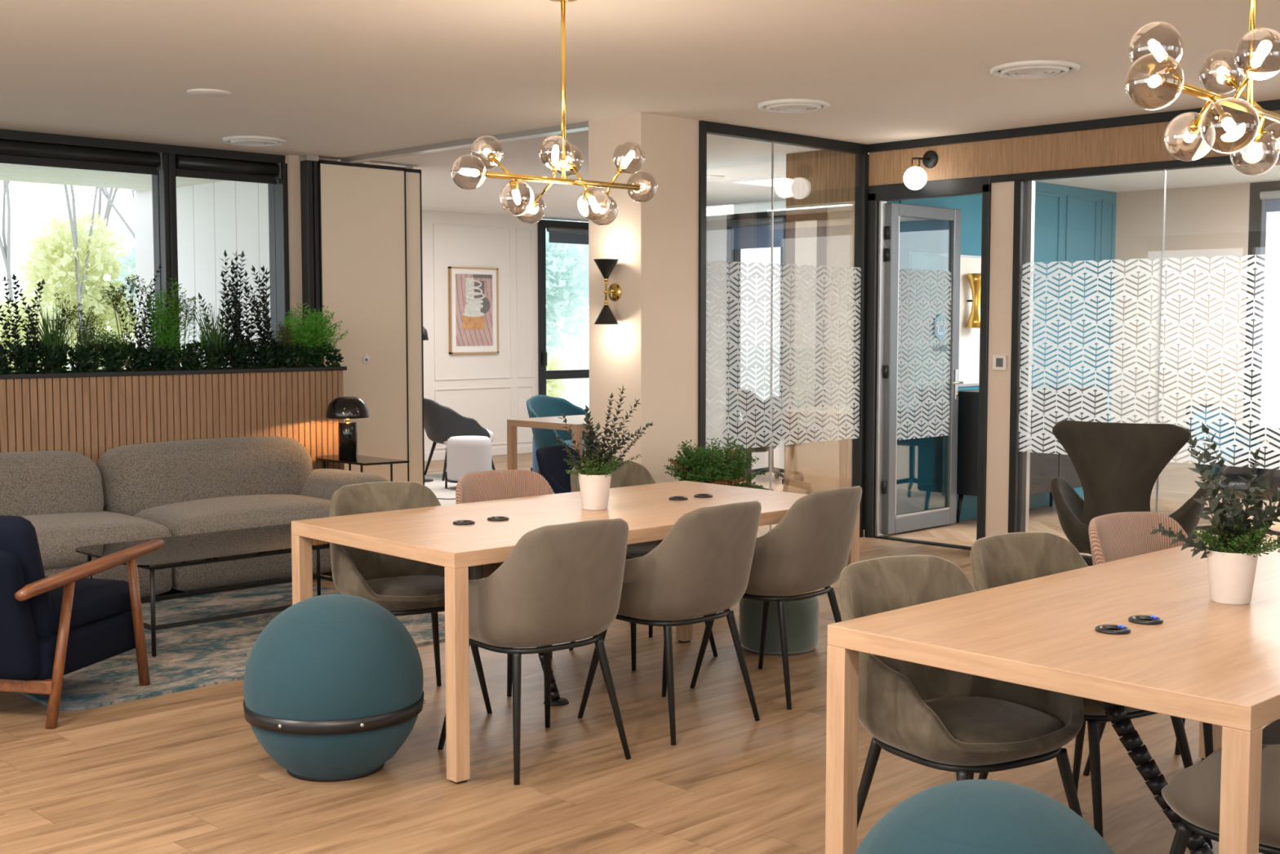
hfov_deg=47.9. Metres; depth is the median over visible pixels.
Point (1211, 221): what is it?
wall
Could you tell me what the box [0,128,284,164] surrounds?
trim
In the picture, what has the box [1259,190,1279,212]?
roller blind
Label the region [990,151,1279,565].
glass partition
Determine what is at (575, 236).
roller blind
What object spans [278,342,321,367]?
shrub
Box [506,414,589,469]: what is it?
table
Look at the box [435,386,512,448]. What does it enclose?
trim
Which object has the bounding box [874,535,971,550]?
trim
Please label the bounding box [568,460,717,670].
dining chair
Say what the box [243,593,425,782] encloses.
seat
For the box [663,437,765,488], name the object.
plant
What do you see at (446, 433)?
seat cushion
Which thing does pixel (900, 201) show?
trim
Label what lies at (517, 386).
trim
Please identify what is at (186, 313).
wildflower
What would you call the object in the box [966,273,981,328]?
sconce
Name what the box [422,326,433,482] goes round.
floor lamp
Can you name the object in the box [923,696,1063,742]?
seat cushion
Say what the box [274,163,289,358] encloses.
trim
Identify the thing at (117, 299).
wildflower
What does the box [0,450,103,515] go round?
cushion
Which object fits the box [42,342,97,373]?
shrub
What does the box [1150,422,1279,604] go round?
potted plant
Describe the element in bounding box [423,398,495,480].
lounge chair
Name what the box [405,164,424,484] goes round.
partition panel
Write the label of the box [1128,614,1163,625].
power socket
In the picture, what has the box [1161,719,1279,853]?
dining chair
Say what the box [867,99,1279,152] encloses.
trim
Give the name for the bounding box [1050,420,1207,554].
chair
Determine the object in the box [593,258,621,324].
wall sconce
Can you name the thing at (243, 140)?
ceiling vent
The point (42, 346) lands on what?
shrub
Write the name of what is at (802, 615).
pouf
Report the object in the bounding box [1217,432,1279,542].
office chair
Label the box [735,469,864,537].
floor
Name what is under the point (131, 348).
shrub
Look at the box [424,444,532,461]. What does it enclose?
baseboard
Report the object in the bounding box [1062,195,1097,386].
trim
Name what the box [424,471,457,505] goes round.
rug
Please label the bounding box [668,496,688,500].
power socket
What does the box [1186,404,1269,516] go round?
office chair
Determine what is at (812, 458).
wall
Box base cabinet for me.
[955,385,1110,522]
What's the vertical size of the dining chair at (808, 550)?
0.845 m
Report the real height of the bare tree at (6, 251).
9.832 m
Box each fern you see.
[72,313,106,372]
[93,328,130,372]
[137,276,193,369]
[272,320,296,367]
[280,302,347,367]
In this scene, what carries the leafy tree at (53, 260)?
on the ground
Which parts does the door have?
handle plate, handle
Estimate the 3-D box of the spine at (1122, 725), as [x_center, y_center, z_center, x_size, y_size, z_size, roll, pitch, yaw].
[1.348,0.861,3.743,0.461,0.696,0.100,2,4,25]
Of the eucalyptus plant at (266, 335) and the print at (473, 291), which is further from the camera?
the print at (473, 291)
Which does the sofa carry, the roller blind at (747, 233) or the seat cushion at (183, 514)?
the seat cushion at (183, 514)
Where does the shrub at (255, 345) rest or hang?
in the box
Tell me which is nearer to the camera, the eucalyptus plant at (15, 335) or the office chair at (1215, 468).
the eucalyptus plant at (15, 335)
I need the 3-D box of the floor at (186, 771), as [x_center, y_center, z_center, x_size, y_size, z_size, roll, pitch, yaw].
[-0.025,1.081,6.244,14.600,0.104,16.800,-4,6,-44]
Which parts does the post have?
head plate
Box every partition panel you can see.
[317,160,408,481]
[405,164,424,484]
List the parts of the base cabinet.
leg, door, leg, door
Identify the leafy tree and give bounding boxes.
[0,295,74,371]
[14,211,137,370]
[111,242,137,314]
[537,218,588,359]
[546,350,568,398]
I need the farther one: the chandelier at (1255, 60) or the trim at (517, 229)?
the trim at (517, 229)
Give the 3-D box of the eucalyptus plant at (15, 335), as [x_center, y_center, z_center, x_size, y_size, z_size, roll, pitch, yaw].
[-3.491,-0.582,8.202,0.424,0.588,0.219,-1,4,-20]
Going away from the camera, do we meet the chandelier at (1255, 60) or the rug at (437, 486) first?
the chandelier at (1255, 60)
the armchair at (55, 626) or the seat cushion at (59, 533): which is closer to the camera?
the armchair at (55, 626)
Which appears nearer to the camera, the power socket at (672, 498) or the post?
the power socket at (672, 498)
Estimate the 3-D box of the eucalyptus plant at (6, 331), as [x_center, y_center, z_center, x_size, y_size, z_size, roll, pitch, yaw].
[-3.614,-0.504,8.092,0.236,0.448,0.136,2,5,31]
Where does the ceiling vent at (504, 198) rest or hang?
in the ceiling at (886, 70)
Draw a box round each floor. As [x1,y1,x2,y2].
[0,452,1279,853]
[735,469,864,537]
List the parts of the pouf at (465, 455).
leg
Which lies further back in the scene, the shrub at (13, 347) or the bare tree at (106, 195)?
the bare tree at (106, 195)
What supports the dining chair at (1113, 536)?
on the floor at (186, 771)
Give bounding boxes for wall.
[133,191,538,453]
[140,190,155,364]
[176,180,271,367]
[706,205,854,478]
[786,110,1279,537]
[886,181,1116,520]
[1111,182,1249,495]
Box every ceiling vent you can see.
[186,88,231,97]
[222,135,285,146]
[498,197,527,200]
[706,174,724,178]
[756,98,830,113]
[989,59,1080,79]
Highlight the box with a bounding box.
[0,365,346,470]
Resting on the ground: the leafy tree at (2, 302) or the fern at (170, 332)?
the leafy tree at (2, 302)
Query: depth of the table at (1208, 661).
3.37 m
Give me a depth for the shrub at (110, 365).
8.43 m
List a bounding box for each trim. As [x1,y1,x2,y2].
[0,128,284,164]
[0,163,224,191]
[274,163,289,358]
[341,120,588,163]
[422,257,423,351]
[432,223,511,380]
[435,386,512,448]
[515,228,533,377]
[516,385,533,443]
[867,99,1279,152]
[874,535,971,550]
[896,200,944,489]
[1035,191,1061,385]
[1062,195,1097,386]
[1097,200,1115,422]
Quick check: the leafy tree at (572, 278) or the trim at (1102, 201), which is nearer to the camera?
the trim at (1102, 201)
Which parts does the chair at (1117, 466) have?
backrest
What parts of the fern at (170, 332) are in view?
stem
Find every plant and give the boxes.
[0,273,66,373]
[0,320,11,374]
[110,263,171,371]
[191,295,212,369]
[198,249,266,368]
[231,265,279,368]
[555,386,653,510]
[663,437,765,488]
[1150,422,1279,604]
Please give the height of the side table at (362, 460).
0.626 m
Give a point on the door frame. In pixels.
(878, 196)
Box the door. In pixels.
[882,202,963,534]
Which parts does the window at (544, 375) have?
handle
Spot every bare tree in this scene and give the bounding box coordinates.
[0,180,13,300]
[63,184,98,363]
[97,186,118,316]
[99,186,134,238]
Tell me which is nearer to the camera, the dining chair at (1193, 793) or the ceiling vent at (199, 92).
the dining chair at (1193, 793)
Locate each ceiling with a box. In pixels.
[0,0,1279,222]
[1034,161,1279,191]
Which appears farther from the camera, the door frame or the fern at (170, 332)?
the door frame
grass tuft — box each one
[13,297,81,373]
[188,302,241,368]
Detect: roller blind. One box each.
[0,139,162,175]
[175,155,280,184]
[546,226,588,244]
[726,216,786,249]
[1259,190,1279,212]
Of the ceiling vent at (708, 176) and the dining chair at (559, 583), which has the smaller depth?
the dining chair at (559, 583)
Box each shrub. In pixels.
[0,340,39,374]
[0,349,10,373]
[13,338,71,373]
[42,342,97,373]
[71,340,124,372]
[98,342,152,371]
[128,342,177,371]
[151,342,203,370]
[178,337,228,369]
[203,337,253,368]
[230,338,275,368]
[253,339,297,368]
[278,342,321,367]
[296,342,343,367]
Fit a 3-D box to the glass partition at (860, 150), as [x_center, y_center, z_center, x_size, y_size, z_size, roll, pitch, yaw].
[0.957,-0.544,9.408,1.730,2.700,0.080,-4,6,-44]
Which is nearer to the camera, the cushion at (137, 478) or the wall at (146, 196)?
the cushion at (137, 478)
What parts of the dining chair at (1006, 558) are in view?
leg, leg, leg, seat frame, leg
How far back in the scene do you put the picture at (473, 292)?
15.94 m
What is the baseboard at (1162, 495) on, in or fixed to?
attached to the wall
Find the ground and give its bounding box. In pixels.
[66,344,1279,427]
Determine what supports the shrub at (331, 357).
in the box
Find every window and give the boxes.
[151,174,161,338]
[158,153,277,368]
[537,219,589,395]
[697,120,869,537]
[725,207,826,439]
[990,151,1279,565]
[1243,181,1279,440]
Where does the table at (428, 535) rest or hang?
on the floor at (186, 771)
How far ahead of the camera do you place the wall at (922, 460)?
11.38 m
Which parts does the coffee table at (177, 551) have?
leg, leg, glass, frame, leg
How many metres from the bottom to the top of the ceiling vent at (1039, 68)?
0.030 m
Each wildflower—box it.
[49,291,97,369]
[102,274,152,370]
[164,288,197,368]
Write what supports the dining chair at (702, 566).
on the floor at (186, 771)
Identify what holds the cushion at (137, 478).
on the sofa
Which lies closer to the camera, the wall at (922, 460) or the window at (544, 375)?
the wall at (922, 460)
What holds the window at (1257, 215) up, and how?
in the wall
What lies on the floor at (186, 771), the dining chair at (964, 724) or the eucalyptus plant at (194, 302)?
the dining chair at (964, 724)
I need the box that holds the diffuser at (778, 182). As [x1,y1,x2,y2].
[736,177,786,186]
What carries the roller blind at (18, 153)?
attached to the window at (155, 186)
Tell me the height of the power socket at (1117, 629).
0.012 m
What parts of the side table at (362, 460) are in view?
leg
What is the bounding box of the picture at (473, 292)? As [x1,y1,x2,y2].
[448,266,498,354]
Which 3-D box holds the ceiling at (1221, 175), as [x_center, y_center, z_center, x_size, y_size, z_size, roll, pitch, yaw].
[5.389,-1.763,8.576,3.540,0.050,7.200,-4,6,-44]
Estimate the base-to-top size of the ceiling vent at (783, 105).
0.030 m
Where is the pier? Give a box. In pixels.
[284,155,337,360]
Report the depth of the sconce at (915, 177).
9.43 m
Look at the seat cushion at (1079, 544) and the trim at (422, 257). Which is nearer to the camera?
the seat cushion at (1079, 544)
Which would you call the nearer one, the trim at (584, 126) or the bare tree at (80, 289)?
the trim at (584, 126)
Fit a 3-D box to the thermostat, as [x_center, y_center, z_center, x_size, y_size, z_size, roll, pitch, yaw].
[2.300,-0.410,9.217,0.022,0.096,0.100,-4,6,-44]
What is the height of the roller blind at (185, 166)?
0.146 m
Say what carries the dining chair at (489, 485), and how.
on the floor at (186, 771)
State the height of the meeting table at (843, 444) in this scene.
0.743 m
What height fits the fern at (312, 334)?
0.441 m
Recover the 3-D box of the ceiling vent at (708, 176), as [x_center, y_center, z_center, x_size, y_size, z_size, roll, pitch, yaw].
[0.584,-2.074,11.971,0.240,0.008,0.240,-4,6,-44]
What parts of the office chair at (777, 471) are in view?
arm, arm, arm, arm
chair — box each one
[328,481,492,713]
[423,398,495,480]
[437,518,631,784]
[455,469,604,696]
[526,395,587,474]
[535,444,582,493]
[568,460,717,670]
[577,500,761,745]
[689,485,862,709]
[720,395,788,490]
[737,389,804,484]
[838,555,1084,827]
[969,531,1213,848]
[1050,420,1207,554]
[1083,511,1213,775]
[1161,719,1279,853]
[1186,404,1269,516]
[1189,411,1279,544]
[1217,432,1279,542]
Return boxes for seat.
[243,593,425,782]
[853,778,1115,853]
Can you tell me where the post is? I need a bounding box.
[298,154,320,365]
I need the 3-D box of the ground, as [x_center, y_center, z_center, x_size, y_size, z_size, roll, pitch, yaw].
[-10.371,-0.433,31.946,150.000,0.300,180.000,-4,6,-44]
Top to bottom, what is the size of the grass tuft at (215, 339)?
0.457 m
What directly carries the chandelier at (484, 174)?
hanging from the ceiling at (886, 70)
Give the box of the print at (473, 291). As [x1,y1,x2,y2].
[455,273,493,346]
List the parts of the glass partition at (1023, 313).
glass pane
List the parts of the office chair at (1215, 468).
arm, arm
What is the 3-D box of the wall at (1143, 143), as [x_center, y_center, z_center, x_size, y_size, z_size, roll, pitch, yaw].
[3.858,-0.422,7.679,0.070,2.700,7.940,-4,6,-44]
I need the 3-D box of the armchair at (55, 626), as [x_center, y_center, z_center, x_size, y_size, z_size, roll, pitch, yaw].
[-2.412,0.689,5.617,0.735,0.785,0.905,1,4,13]
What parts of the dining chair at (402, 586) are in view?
seat frame, leg, leg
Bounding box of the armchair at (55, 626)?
[0,515,164,728]
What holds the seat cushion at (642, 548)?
on the dining chair at (634, 473)
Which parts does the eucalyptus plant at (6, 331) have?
stem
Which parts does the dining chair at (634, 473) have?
leg, leg, leg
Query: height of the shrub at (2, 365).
0.263 m
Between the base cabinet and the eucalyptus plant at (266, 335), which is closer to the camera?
the eucalyptus plant at (266, 335)
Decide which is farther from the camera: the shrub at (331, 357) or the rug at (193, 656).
the shrub at (331, 357)
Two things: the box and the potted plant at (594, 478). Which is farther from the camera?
the box
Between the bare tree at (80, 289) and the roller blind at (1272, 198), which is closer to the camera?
the roller blind at (1272, 198)
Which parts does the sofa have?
armrest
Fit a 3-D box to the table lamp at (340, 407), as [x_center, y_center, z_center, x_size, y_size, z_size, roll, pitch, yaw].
[-1.849,0.006,9.123,0.270,0.392,0.270,-4,6,-44]
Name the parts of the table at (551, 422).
leg, leg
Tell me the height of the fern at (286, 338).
0.319 m
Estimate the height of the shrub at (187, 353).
0.249 m
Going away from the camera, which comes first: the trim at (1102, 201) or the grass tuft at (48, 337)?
the grass tuft at (48, 337)
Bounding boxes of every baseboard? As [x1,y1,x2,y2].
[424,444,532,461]
[1150,489,1279,510]
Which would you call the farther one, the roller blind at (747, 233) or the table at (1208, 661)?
the roller blind at (747, 233)
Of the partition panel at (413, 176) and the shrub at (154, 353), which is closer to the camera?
the shrub at (154, 353)
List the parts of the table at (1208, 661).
leg, leg, leg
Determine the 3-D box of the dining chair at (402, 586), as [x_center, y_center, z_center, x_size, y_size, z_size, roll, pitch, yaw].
[-0.910,0.659,5.578,0.536,0.845,0.589,-2,5,-31]
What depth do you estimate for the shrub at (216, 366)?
8.89 m
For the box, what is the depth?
8.59 m
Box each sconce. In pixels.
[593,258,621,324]
[903,150,937,190]
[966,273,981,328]
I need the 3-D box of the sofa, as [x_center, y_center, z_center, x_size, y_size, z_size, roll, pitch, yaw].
[-2.852,0.519,7.881,3.201,0.795,1.145,-4,6,-44]
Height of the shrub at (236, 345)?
0.276 m
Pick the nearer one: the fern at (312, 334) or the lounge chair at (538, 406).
the fern at (312, 334)
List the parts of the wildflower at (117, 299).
stem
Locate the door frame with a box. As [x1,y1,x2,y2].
[864,175,991,540]
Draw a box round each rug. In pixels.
[17,578,444,710]
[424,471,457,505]
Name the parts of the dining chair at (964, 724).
leg, leg, seat frame, leg, leg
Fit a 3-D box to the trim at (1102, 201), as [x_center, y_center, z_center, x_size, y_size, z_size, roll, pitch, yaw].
[3.956,-0.806,12.265,0.210,2.220,0.013,-4,6,-44]
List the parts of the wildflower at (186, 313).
stem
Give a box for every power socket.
[453,520,475,524]
[487,515,508,520]
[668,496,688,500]
[693,493,712,497]
[1094,624,1130,635]
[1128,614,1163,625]
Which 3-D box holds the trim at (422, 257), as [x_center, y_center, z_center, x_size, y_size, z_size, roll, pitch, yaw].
[-2.637,-1.319,15.195,0.850,1.690,0.012,-4,6,-44]
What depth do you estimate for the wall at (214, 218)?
12.05 m
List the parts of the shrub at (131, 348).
stem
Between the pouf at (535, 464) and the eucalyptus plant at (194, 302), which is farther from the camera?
the pouf at (535, 464)
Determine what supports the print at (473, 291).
attached to the picture at (473, 292)
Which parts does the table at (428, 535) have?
leg, leg, leg, leg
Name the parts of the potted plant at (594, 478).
pot, stem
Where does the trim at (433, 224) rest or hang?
attached to the wall at (455, 246)
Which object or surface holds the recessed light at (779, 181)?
in the ceiling at (886, 70)
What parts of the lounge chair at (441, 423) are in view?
leg, leg, leg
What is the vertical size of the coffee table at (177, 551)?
0.415 m
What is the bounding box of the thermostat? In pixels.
[992,355,1007,370]
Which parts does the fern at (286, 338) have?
stem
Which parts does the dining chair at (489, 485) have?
leg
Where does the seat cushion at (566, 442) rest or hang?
on the lounge chair at (538, 406)
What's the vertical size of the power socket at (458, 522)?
0.009 m
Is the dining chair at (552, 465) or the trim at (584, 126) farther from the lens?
the trim at (584, 126)
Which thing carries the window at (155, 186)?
in the wall
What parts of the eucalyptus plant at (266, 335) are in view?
stem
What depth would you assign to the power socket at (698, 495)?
6.05 m
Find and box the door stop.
[361,355,370,364]
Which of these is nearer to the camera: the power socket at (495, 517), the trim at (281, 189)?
the power socket at (495, 517)
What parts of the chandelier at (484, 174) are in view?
globe, bulb, arm, globe, bulb, arm, arm, bulb, globe, bulb, globe, arm, arm, globe, bulb, rod, bulb, globe, arm, arm, bulb, globe, bulb, globe, arm, arm, bulb, globe, arm, globe, bulb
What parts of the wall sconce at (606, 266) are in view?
lamp shade, lamp shade, arm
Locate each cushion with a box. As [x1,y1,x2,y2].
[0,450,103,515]
[21,511,171,569]
[45,576,131,635]
[96,435,312,515]
[133,493,330,536]
[365,574,444,596]
[440,428,493,444]
[564,440,584,457]
[626,540,661,555]
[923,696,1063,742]
[1070,539,1087,553]
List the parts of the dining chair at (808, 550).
leg, leg, leg, seat frame, leg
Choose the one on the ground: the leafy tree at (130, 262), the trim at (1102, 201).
the leafy tree at (130, 262)
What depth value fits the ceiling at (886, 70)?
7.03 m
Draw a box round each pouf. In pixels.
[444,435,491,488]
[530,436,540,474]
[738,590,819,653]
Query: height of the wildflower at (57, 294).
0.483 m
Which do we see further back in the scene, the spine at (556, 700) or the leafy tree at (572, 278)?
the leafy tree at (572, 278)
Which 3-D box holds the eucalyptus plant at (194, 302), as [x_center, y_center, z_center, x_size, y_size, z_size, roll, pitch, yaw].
[-2.716,-0.575,8.933,0.134,0.471,0.223,-1,4,-18]
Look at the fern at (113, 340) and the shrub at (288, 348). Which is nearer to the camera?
the fern at (113, 340)
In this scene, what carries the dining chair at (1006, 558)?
on the floor at (186, 771)
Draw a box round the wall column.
[588,111,698,483]
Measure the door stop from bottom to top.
0.076 m
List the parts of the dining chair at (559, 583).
leg, leg, seat frame, leg, leg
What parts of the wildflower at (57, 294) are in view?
stem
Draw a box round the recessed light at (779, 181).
[732,175,786,187]
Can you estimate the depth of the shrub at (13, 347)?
8.08 m
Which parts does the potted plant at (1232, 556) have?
stem, pot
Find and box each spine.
[536,645,568,706]
[1098,700,1213,853]
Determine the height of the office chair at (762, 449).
0.876 m
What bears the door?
attached to the door frame
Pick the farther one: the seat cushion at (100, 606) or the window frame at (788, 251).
the window frame at (788, 251)
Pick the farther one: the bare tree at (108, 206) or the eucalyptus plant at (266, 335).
the bare tree at (108, 206)
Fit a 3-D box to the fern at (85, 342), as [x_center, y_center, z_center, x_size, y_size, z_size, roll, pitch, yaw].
[-3.229,-0.489,8.473,0.194,0.362,0.162,-1,4,-10]
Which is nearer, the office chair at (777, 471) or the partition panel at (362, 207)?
the partition panel at (362, 207)
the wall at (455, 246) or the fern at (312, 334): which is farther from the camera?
the wall at (455, 246)
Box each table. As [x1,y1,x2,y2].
[75,523,333,656]
[291,480,859,783]
[315,454,408,481]
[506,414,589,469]
[782,406,853,492]
[825,540,1279,853]
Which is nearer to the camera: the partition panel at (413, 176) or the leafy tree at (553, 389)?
the partition panel at (413, 176)
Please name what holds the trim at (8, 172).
attached to the wall at (214, 218)
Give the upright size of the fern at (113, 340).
0.269 m
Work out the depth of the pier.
10.51 m
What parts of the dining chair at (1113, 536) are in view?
leg, leg, leg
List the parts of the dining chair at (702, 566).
leg, leg, leg, seat frame, leg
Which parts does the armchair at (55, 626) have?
panel, rail, backrest, leg, seat, armrest, leg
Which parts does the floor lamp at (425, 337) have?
lamp shade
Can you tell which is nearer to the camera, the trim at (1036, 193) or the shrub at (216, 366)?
the shrub at (216, 366)
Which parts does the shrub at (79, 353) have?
stem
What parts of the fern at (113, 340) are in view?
stem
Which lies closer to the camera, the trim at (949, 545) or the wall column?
the wall column
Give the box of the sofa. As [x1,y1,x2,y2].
[0,435,388,601]
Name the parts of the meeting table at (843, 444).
leg, leg, leg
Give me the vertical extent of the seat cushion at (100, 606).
0.150 m
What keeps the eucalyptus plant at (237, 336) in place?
in the box
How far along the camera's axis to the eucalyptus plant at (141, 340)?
8.71 m
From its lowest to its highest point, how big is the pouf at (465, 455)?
0.475 m
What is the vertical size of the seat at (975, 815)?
0.579 m
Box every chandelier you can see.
[450,0,657,226]
[1124,0,1279,175]
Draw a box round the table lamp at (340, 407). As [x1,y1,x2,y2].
[325,396,368,459]
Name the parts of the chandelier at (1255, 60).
globe, bulb, globe, arm, bulb, arm, globe, bulb, arm, arm, globe, bulb, bulb, globe, arm, arm, rod, globe, bulb, globe, arm, bulb, globe, bulb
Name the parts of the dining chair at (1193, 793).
leg, seat frame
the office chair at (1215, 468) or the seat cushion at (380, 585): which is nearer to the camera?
the seat cushion at (380, 585)
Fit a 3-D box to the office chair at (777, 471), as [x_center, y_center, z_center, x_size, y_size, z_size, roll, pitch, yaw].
[1.201,0.078,13.513,0.585,0.876,0.611,-3,5,-38]

